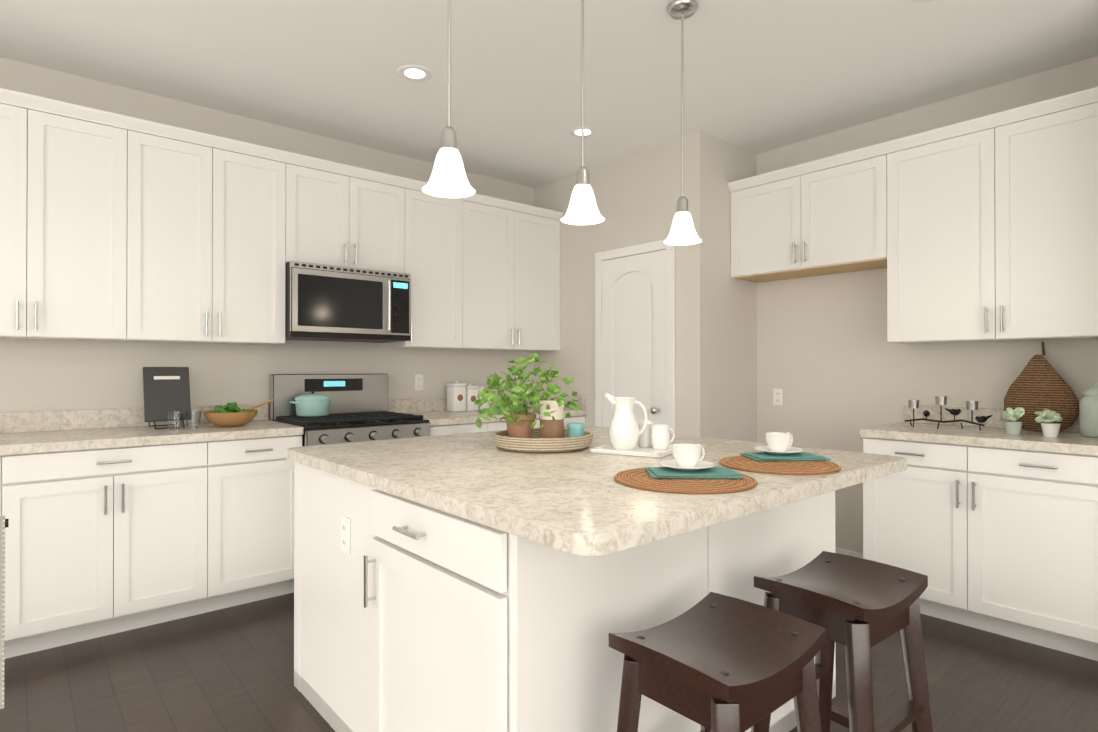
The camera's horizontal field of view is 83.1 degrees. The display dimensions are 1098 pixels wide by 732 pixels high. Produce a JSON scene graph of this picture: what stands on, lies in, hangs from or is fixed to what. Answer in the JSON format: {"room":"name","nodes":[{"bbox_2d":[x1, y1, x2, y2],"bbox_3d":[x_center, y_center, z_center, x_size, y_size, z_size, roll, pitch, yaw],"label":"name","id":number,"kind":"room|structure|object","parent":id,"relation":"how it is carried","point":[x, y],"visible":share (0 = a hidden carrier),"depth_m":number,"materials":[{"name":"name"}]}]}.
{"room":"kitchen","nodes":[
{"label":"kitchen","id":0,"kind":"room"},
{"bbox_2d":[0,57,533,419],"bbox_3d":[-2.402,-0.131,3.311,7.470,2.750,0.100,0,0,-41],"label":"wall","id":1,"kind":"structure","parent":0,"point":[49,375],"depth_m":3.62,"materials":[{"name":"paint"}]},
{"bbox_2d":[0,88,143,341],"bbox_3d":[-2.492,-0.683,2.951,0.876,1.100,0.328,0,0,-41],"label":"upper cabinet","id":2,"kind":"object","parent":1,"relation":"attached to","point":[115,227],"depth_m":2.93,"materials":[{"name":"white wood"}]},
{"bbox_2d":[144,120,299,344],"bbox_3d":[-1.915,-0.681,3.449,0.879,1.100,0.328,0,0,-41],"label":"upper cabinet","id":3,"kind":"object","parent":1,"relation":"attached to","point":[222,214],"depth_m":3.34,"materials":[{"name":"white wood"}]},
{"bbox_2d":[300,154,407,273],"bbox_3d":[-1.341,-0.913,3.945,0.756,0.630,0.328,0,0,-41],"label":"upper cabinet","id":4,"kind":"object","parent":1,"relation":"attached to","point":[351,216],"depth_m":3.83,"materials":[{"name":"white wood"}]},
{"bbox_2d":[285,261,410,342],"bbox_3d":[-1.297,-0.380,3.892,0.750,0.432,0.462,0,0,-41],"label":"microwave","id":5,"kind":"object","parent":4,"relation":"attached to","point":[324,302],"visible":1,"depth_m":3.72,"materials":[{"name":"metal"}]},
{"bbox_2d":[415,374,422,389],"bbox_3d":[-0.944,0.119,4.497,0.070,0.116,0.008,0,0,-41],"label":"outlet","id":6,"kind":"object","parent":1,"relation":"attached to","point":[418,381],"visible":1,"depth_m":4.49,"materials":[{"name":"plastic"}]},
{"bbox_2d":[382,178,471,349],"bbox_3d":[-0.884,-0.677,4.338,0.566,1.100,0.328,0,0,-41],"label":"upper cabinet","id":7,"kind":"object","parent":1,"relation":"attached to","point":[439,228],"depth_m":4.25,"materials":[{"name":"white wood"}]},
{"bbox_2d":[472,193,562,350],"bbox_3d":[-0.389,-0.675,4.766,0.980,1.100,0.328,0,0,-41],"label":"upper cabinet","id":8,"kind":"object","parent":1,"relation":"attached to","point":[516,246],"depth_m":4.66,"materials":[{"name":"white wood"}]},
{"bbox_2d":[0,592,1097,731],"bbox_3d":[0.244,1.280,0.239,7.470,0.100,8.200,0,0,-41],"label":"floor","id":9,"kind":"structure","parent":0,"point":[229,669],"depth_m":2.43,"materials":[{"name":"brown wood"}]},
{"bbox_2d":[0,516,8,708],"bbox_3d":[-1.442,0.767,1.269,0.500,0.936,0.280,0,0,-41],"label":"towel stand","id":10,"kind":"object","parent":9,"relation":"on","point":[4,523],"visible":1,"depth_m":1.41,"materials":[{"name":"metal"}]},
{"bbox_2d":[0,454,23,658],"bbox_3d":[-2.749,0.803,2.531,0.887,0.876,0.618,0,0,-41],"label":"base cabinet","id":11,"kind":"object","parent":9,"relation":"on","point":[11,466],"depth_m":2.58,"materials":[{"name":"white wood"}]},
{"bbox_2d":[24,440,223,653],"bbox_3d":[-2.170,0.805,3.031,0.878,0.876,0.618,0,0,-41],"label":"base cabinet","id":12,"kind":"object","parent":9,"relation":"on","point":[100,542],"depth_m":2.82,"materials":[{"name":"white wood"}]},
{"bbox_2d":[0,404,303,454],"bbox_3d":[-2.576,0.296,2.669,2.770,0.140,0.638,0,0,-41],"label":"countertop","id":13,"kind":"structure","parent":12,"relation":"on","point":[38,432],"depth_m":3.09,"materials":[{"name":"stone"}]},
{"bbox_2d":[143,367,190,428],"bbox_3d":[-2.049,0.166,3.314,0.210,0.322,0.201,0,0,-41],"label":"cookbook","id":14,"kind":"object","parent":13,"relation":"on","point":[166,390],"visible":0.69,"depth_m":3.28,"materials":[{"name":"paper"}]},
{"bbox_2d":[167,411,182,429],"bbox_3d":[-1.922,0.282,3.182,0.072,0.092,0.072,0,0,-41],"label":"tumbler","id":15,"kind":"object","parent":13,"relation":"on","point":[175,419],"visible":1,"depth_m":3.16,"materials":[{"name":"clear glass"}]},
{"bbox_2d":[185,411,200,428],"bbox_3d":[-1.867,0.282,3.249,0.072,0.092,0.072,0,0,-41],"label":"tumbler","id":16,"kind":"object","parent":13,"relation":"on","point":[193,418],"visible":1,"depth_m":3.22,"materials":[{"name":"clear glass"}]},
{"bbox_2d":[203,398,274,426],"bbox_3d":[-1.699,0.256,3.414,0.367,0.146,0.266,0,0,-41],"label":"salad bowl","id":17,"kind":"object","parent":13,"relation":"on","point":[231,415],"visible":1,"depth_m":3.32,"materials":[{"name":"brown wood"}]},
{"bbox_2d":[224,435,301,607],"bbox_3d":[-1.730,0.807,3.410,0.519,0.876,0.618,0,0,-41],"label":"base cabinet","id":18,"kind":"object","parent":9,"relation":"on","point":[259,476],"depth_m":3.21,"materials":[{"name":"white wood"}]},
{"bbox_2d":[269,374,429,445],"bbox_3d":[-1.207,0.648,3.783,0.752,1.195,0.702,0,0,-41],"label":"range","id":19,"kind":"object","parent":9,"relation":"on","point":[358,411],"visible":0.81,"depth_m":3.79,"materials":[{"name":"metal"}]},
{"bbox_2d":[290,389,334,416],"bbox_3d":[-1.445,0.223,3.785,0.260,0.161,0.204,0,0,-41],"label":"pot","id":20,"kind":"object","parent":19,"relation":"on","point":[312,404],"visible":1,"depth_m":3.71,"materials":[{"name":"ceramic"}]},
{"bbox_2d":[430,421,497,435],"bbox_3d":[-0.762,0.811,4.246,0.519,0.876,0.618,0,0,-41],"label":"base cabinet","id":21,"kind":"object","parent":9,"relation":"on","point":[437,430],"depth_m":4.01,"materials":[{"name":"white wood"}]},
{"bbox_2d":[498,415,584,430],"bbox_3d":[-0.289,0.812,4.654,0.966,0.876,0.618,0,0,-41],"label":"base cabinet","id":22,"kind":"object","parent":9,"relation":"on","point":[502,425],"depth_m":4.60,"materials":[{"name":"white wood"}]},
{"bbox_2d":[388,394,586,425],"bbox_3d":[-0.434,0.304,4.518,1.368,0.140,0.638,0,0,-41],"label":"countertop","id":23,"kind":"structure","parent":22,"relation":"on","point":[434,411],"depth_m":4.44,"materials":[{"name":"stone"}]},
{"bbox_2d":[446,381,466,411],"bbox_3d":[-0.683,0.220,4.562,0.110,0.227,0.110,0,0,-41],"label":"decorative canister","id":24,"kind":"object","parent":23,"relation":"on","point":[456,396],"visible":1,"depth_m":4.52,"materials":[{"name":"white ceramic"}]},
{"bbox_2d":[465,383,478,410],"bbox_3d":[-0.594,0.231,4.639,0.102,0.207,0.102,0,0,-41],"label":"decorative canister","id":25,"kind":"object","parent":23,"relation":"on","point":[471,393],"visible":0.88,"depth_m":4.59,"materials":[{"name":"white ceramic"}]},
{"bbox_2d":[478,385,489,409],"bbox_3d":[-0.511,0.241,4.711,0.094,0.187,0.094,0,0,-41],"label":"decorative canister","id":26,"kind":"object","parent":23,"relation":"on","point":[485,405],"visible":0.4,"depth_m":4.67,"materials":[{"name":"white ceramic"}]},
{"bbox_2d":[294,462,835,731],"bbox_3d":[0.022,0.800,2.347,1.566,0.880,1.411,0,0,-41],"label":"kitchen island","id":27,"kind":"object","parent":9,"relation":"on","point":[567,613],"depth_m":1.65,"materials":[{"name":"white wood"}]},
{"bbox_2d":[341,515,349,554],"bbox_3d":[-0.669,0.553,2.030,0.008,0.116,0.070,0,0,-41],"label":"outlet","id":28,"kind":"object","parent":27,"relation":"attached to","point":[345,534],"visible":1,"depth_m":2.02,"materials":[{"name":"plastic"}]},
{"bbox_2d":[287,425,906,555],"bbox_3d":[0.113,0.339,2.286,1.570,0.040,1.696,0,0,-41],"label":"island countertop","id":29,"kind":"structure","parent":27,"relation":"on","point":[582,502],"depth_m":1.68,"materials":[{"name":"stone"}]},
{"bbox_2d":[492,428,592,452],"bbox_3d":[-0.024,0.291,2.429,0.396,0.056,0.396,0,0,-41],"label":"basket tray","id":30,"kind":"object","parent":29,"relation":"on","point":[535,443],"visible":0.81,"depth_m":2.27,"materials":[{"name":"wicker"}]},
{"bbox_2d":[474,353,580,437],"bbox_3d":[-0.082,0.127,2.465,0.495,0.362,0.444,0,0,-41],"label":"herb plant","id":31,"kind":"object","parent":30,"relation":"on","point":[520,423],"visible":1,"depth_m":2.42,"materials":[{"name":"green plant"}]},
{"bbox_2d":[540,400,563,437],"bbox_3d":[0.011,0.222,2.407,0.096,0.172,0.096,0,0,-41],"label":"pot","id":32,"kind":"object","parent":30,"relation":"on","point":[552,429],"visible":0.71,"depth_m":2.37,"materials":[{"name":"brown ceramic"}]},
{"bbox_2d":[567,422,583,437],"bbox_3d":[0.105,0.265,2.406,0.066,0.086,0.066,0,0,-41],"label":"jar","id":33,"kind":"object","parent":30,"relation":"on","point":[575,429],"visible":0.69,"depth_m":2.38,"materials":[{"name":"ceramic"}]},
{"bbox_2d":[590,443,671,457],"bbox_3d":[0.337,0.311,2.317,0.270,0.016,0.270,0,0,31],"label":"tray","id":34,"kind":"object","parent":29,"relation":"on","point":[638,451],"visible":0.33,"depth_m":2.23,"materials":[{"name":"white ceramic"}]},
{"bbox_2d":[604,393,647,449],"bbox_3d":[0.284,0.205,2.315,0.139,0.211,0.114,0,0,-41],"label":"pitcher","id":35,"kind":"object","parent":34,"relation":"on","point":[624,432],"visible":1,"depth_m":2.28,"materials":[{"name":"white ceramic"}]},
{"bbox_2d":[637,417,653,446],"bbox_3d":[0.377,0.252,2.391,0.081,0.118,0.070,0,0,-41],"label":"creamer","id":36,"kind":"object","parent":34,"relation":"on","point":[644,439],"visible":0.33,"depth_m":2.36,"materials":[{"name":"white ceramic"}]},
{"bbox_2d":[651,424,674,449],"bbox_3d":[0.421,0.265,2.319,0.081,0.090,0.070,0,0,-41],"label":"mug","id":37,"kind":"object","parent":34,"relation":"on","point":[660,437],"visible":1,"depth_m":2.29,"materials":[{"name":"white ceramic"}]},
{"bbox_2d":[614,467,757,493],"bbox_3d":[0.374,0.312,1.713,0.386,0.008,0.386,0,0,-41],"label":"placemat","id":38,"kind":"object","parent":29,"relation":"on","point":[640,478],"visible":0.62,"depth_m":1.62,"materials":[{"name":"wicker"}]},
{"bbox_2d":[645,467,743,478],"bbox_3d":[0.409,0.303,1.763,0.250,0.011,0.157,0,0,1],"label":"napkin","id":39,"kind":"object","parent":38,"relation":"on","point":[705,473],"visible":0.9,"depth_m":1.71,"materials":[{"name":"teal fabric"}]},
{"bbox_2d":[659,444,714,470],"bbox_3d":[0.396,0.262,1.782,0.156,0.070,0.156,0,0,-41],"label":"cup","id":40,"kind":"object","parent":39,"relation":"on","point":[687,457],"visible":1,"depth_m":1.75,"materials":[{"name":"white ceramic"}]},
{"bbox_2d":[719,456,840,474],"bbox_3d":[0.732,0.314,1.979,0.366,0.008,0.366,0,0,-41],"label":"placemat","id":41,"kind":"object","parent":29,"relation":"on","point":[742,463],"visible":0.88,"depth_m":1.91,"materials":[{"name":"wicker"}]},
{"bbox_2d":[740,452,830,460],"bbox_3d":[0.795,0.304,2.089,0.250,0.011,0.157,0,0,-3],"label":"napkin","id":42,"kind":"object","parent":41,"relation":"on","point":[765,456],"visible":0.96,"depth_m":2.04,"materials":[{"name":"teal fabric"}]},
{"bbox_2d":[755,432,802,454],"bbox_3d":[0.782,0.263,2.108,0.156,0.070,0.156,0,0,-41],"label":"cup","id":43,"kind":"object","parent":42,"relation":"on","point":[779,443],"visible":1,"depth_m":2.08,"materials":[{"name":"white ceramic"}]},
{"bbox_2d":[609,592,825,731],"bbox_3d":[0.372,0.906,1.357,0.427,0.662,0.370,0,0,-41],"label":"stool","id":44,"kind":"object","parent":9,"relation":"on","point":[713,662],"visible":1,"depth_m":1.31,"materials":[{"name":"brown wood"}]},
{"bbox_2d":[751,551,932,731],"bbox_3d":[0.810,0.908,1.717,0.427,0.662,0.370,0,0,-38],"label":"stool","id":45,"kind":"object","parent":9,"relation":"on","point":[859,608],"visible":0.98,"depth_m":1.68,"materials":[{"name":"brown wood"}]},
{"bbox_2d":[863,437,1097,660],"bbox_3d":[2.192,0.805,3.045,0.654,0.875,1.010,0,0,-41],"label":"base cabinet","id":46,"kind":"object","parent":9,"relation":"on","point":[1002,541],"visible":0.88,"depth_m":2.81,"materials":[{"name":"white wood"}]},
{"bbox_2d":[860,405,1097,455],"bbox_3d":[2.195,0.298,3.056,0.638,0.140,1.020,0,0,-41],"label":"countertop","id":47,"kind":"structure","parent":46,"relation":"on","point":[1070,439],"depth_m":3.05,"materials":[{"name":"stone"}]},
{"bbox_2d":[905,396,992,430],"bbox_3d":[2.063,0.243,3.223,0.107,0.170,0.388,0,0,-41],"label":"candle holder","id":48,"kind":"object","parent":47,"relation":"on","point":[942,400],"visible":1,"depth_m":3.21,"materials":[{"name":"metal"}]},
{"bbox_2d":[1000,407,1024,434],"bbox_3d":[2.216,0.261,2.959,0.116,0.132,0.102,0,0,-41],"label":"pot","id":49,"kind":"object","parent":47,"relation":"on","point":[1011,416],"visible":1,"depth_m":2.93,"materials":[{"name":"green ceramic"}]},
{"bbox_2d":[1004,342,1078,430],"bbox_3d":[2.464,0.101,3.098,0.150,0.449,0.300,0,0,-41],"label":"pear","id":50,"kind":"object","parent":47,"relation":"on","point":[1039,383],"visible":0.9,"depth_m":3.05,"materials":[{"name":"brown wicker"}]},
{"bbox_2d":[1034,408,1062,436],"bbox_3d":[2.311,0.262,2.865,0.100,0.129,0.104,0,0,-41],"label":"pot","id":51,"kind":"object","parent":47,"relation":"on","point":[1048,418],"visible":1,"depth_m":2.84,"materials":[{"name":"white ceramic"}]},
{"bbox_2d":[1079,382,1097,437],"bbox_3d":[2.508,0.200,2.832,0.124,0.253,0.124,0,0,-41],"label":"jar","id":52,"kind":"object","parent":47,"relation":"on","point":[1088,414],"visible":1,"depth_m":2.81,"materials":[{"name":"ceramic"}]},
{"bbox_2d":[0,0,1097,187],"bbox_3d":[0.244,-1.570,0.252,7.470,0.100,8.200,0,0,-41],"label":"ceiling","id":53,"kind":"structure","parent":0,"point":[761,76],"depth_m":3.06,"materials":[{"name":"paint"}]},
{"bbox_2d":[397,65,432,81],"bbox_3d":[-0.690,-1.503,3.183,0.180,0.006,0.180,0,0,-41],"label":"recessed light","id":54,"kind":"object","parent":53,"relation":"in","point":[416,73],"visible":1,"depth_m":3.18,"materials":[{"name":"beige"}]},
{"bbox_2d":[422,0,474,197],"bbox_3d":[-0.299,-1.018,1.854,0.158,0.988,0.158,0,0,-41],"label":"pendant light","id":55,"kind":"object","parent":53,"relation":"hanging from","point":[448,178],"visible":1,"depth_m":1.83,"materials":[{"name":"white glass"}]},
{"bbox_2d":[569,127,596,137],"bbox_3d":[0.218,-1.500,3.974,0.180,0.006,0.180,0,0,-41],"label":"recessed light","id":56,"kind":"object","parent":53,"relation":"in","point":[577,131],"visible":0.94,"depth_m":3.97,"materials":[{"name":"beige"}]},
{"bbox_2d":[561,0,604,224],"bbox_3d":[0.121,-1.017,2.217,0.158,0.988,0.158,0,0,-41],"label":"pendant light","id":57,"kind":"object","parent":53,"relation":"hanging from","point":[582,209],"visible":1,"depth_m":2.20,"materials":[{"name":"white glass"}]},
{"bbox_2d":[664,0,701,244],"bbox_3d":[0.560,-1.015,2.596,0.158,0.988,0.158,0,0,-41],"label":"pendant light","id":58,"kind":"object","parent":53,"relation":"hanging from","point":[682,231],"visible":1,"depth_m":2.58,"materials":[{"name":"white glass"}]},
{"bbox_2d":[910,0,933,2],"bbox_3d":[1.536,-1.507,2.476,0.180,0.006,0.180,0,0,-41],"label":"recessed light","id":59,"kind":"object","parent":53,"relation":"in","point":[920,1],"visible":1,"depth_m":2.55,"materials":[{"name":"beige"}]},
{"bbox_2d":[534,131,756,441],"bbox_3d":[0.674,-0.124,4.799,0.670,2.750,1.667,0,0,-41],"label":"wall","id":60,"kind":"structure","parent":0,"point":[637,195],"depth_m":4.21,"materials":[{"name":"paint"}]},
{"bbox_2d":[595,239,675,433],"bbox_3d":[0.565,0.201,4.338,0.093,2.095,0.730,0,0,-41],"label":"door","id":61,"kind":"structure","parent":60,"relation":"attached to","point":[635,321],"depth_m":4.33,"materials":[{"name":"white wood"}]},
{"bbox_2d":[756,56,1097,553],"bbox_3d":[3.067,-0.134,2.615,0.100,2.750,8.100,0,0,-41],"label":"wall","id":62,"kind":"structure","parent":0,"point":[836,367],"depth_m":3.84,"materials":[{"name":"paint"}]},
{"bbox_2d":[773,388,782,405],"bbox_3d":[1.575,0.213,4.259,0.008,0.116,0.070,0,0,-41],"label":"outlet","id":63,"kind":"object","parent":62,"relation":"attached to","point":[777,396],"visible":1,"depth_m":4.26,"materials":[{"name":"plastic"}]},
{"bbox_2d":[727,142,886,282],"bbox_3d":[1.670,-0.913,3.906,0.328,0.630,0.988,0,0,-41],"label":"upper cabinet","id":64,"kind":"object","parent":62,"relation":"attached to","point":[827,215],"depth_m":3.76,"materials":[{"name":"white wood"}]},
{"bbox_2d":[835,548,862,557],"bbox_3d":[1.845,1.202,3.424,0.683,0.085,2.330,0,0,-41],"label":"baseboard","id":65,"kind":"structure","parent":62,"relation":"attached to","point":[849,553],"depth_m":3.89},
{"bbox_2d":[871,87,1097,343],"bbox_3d":[2.300,-0.682,3.175,0.328,1.100,1.056,0,0,-41],"label":"upper cabinet","id":66,"kind":"object","parent":62,"relation":"attached to","point":[983,229],"depth_m":3.04,"materials":[{"name":"white wood"}]}
]}

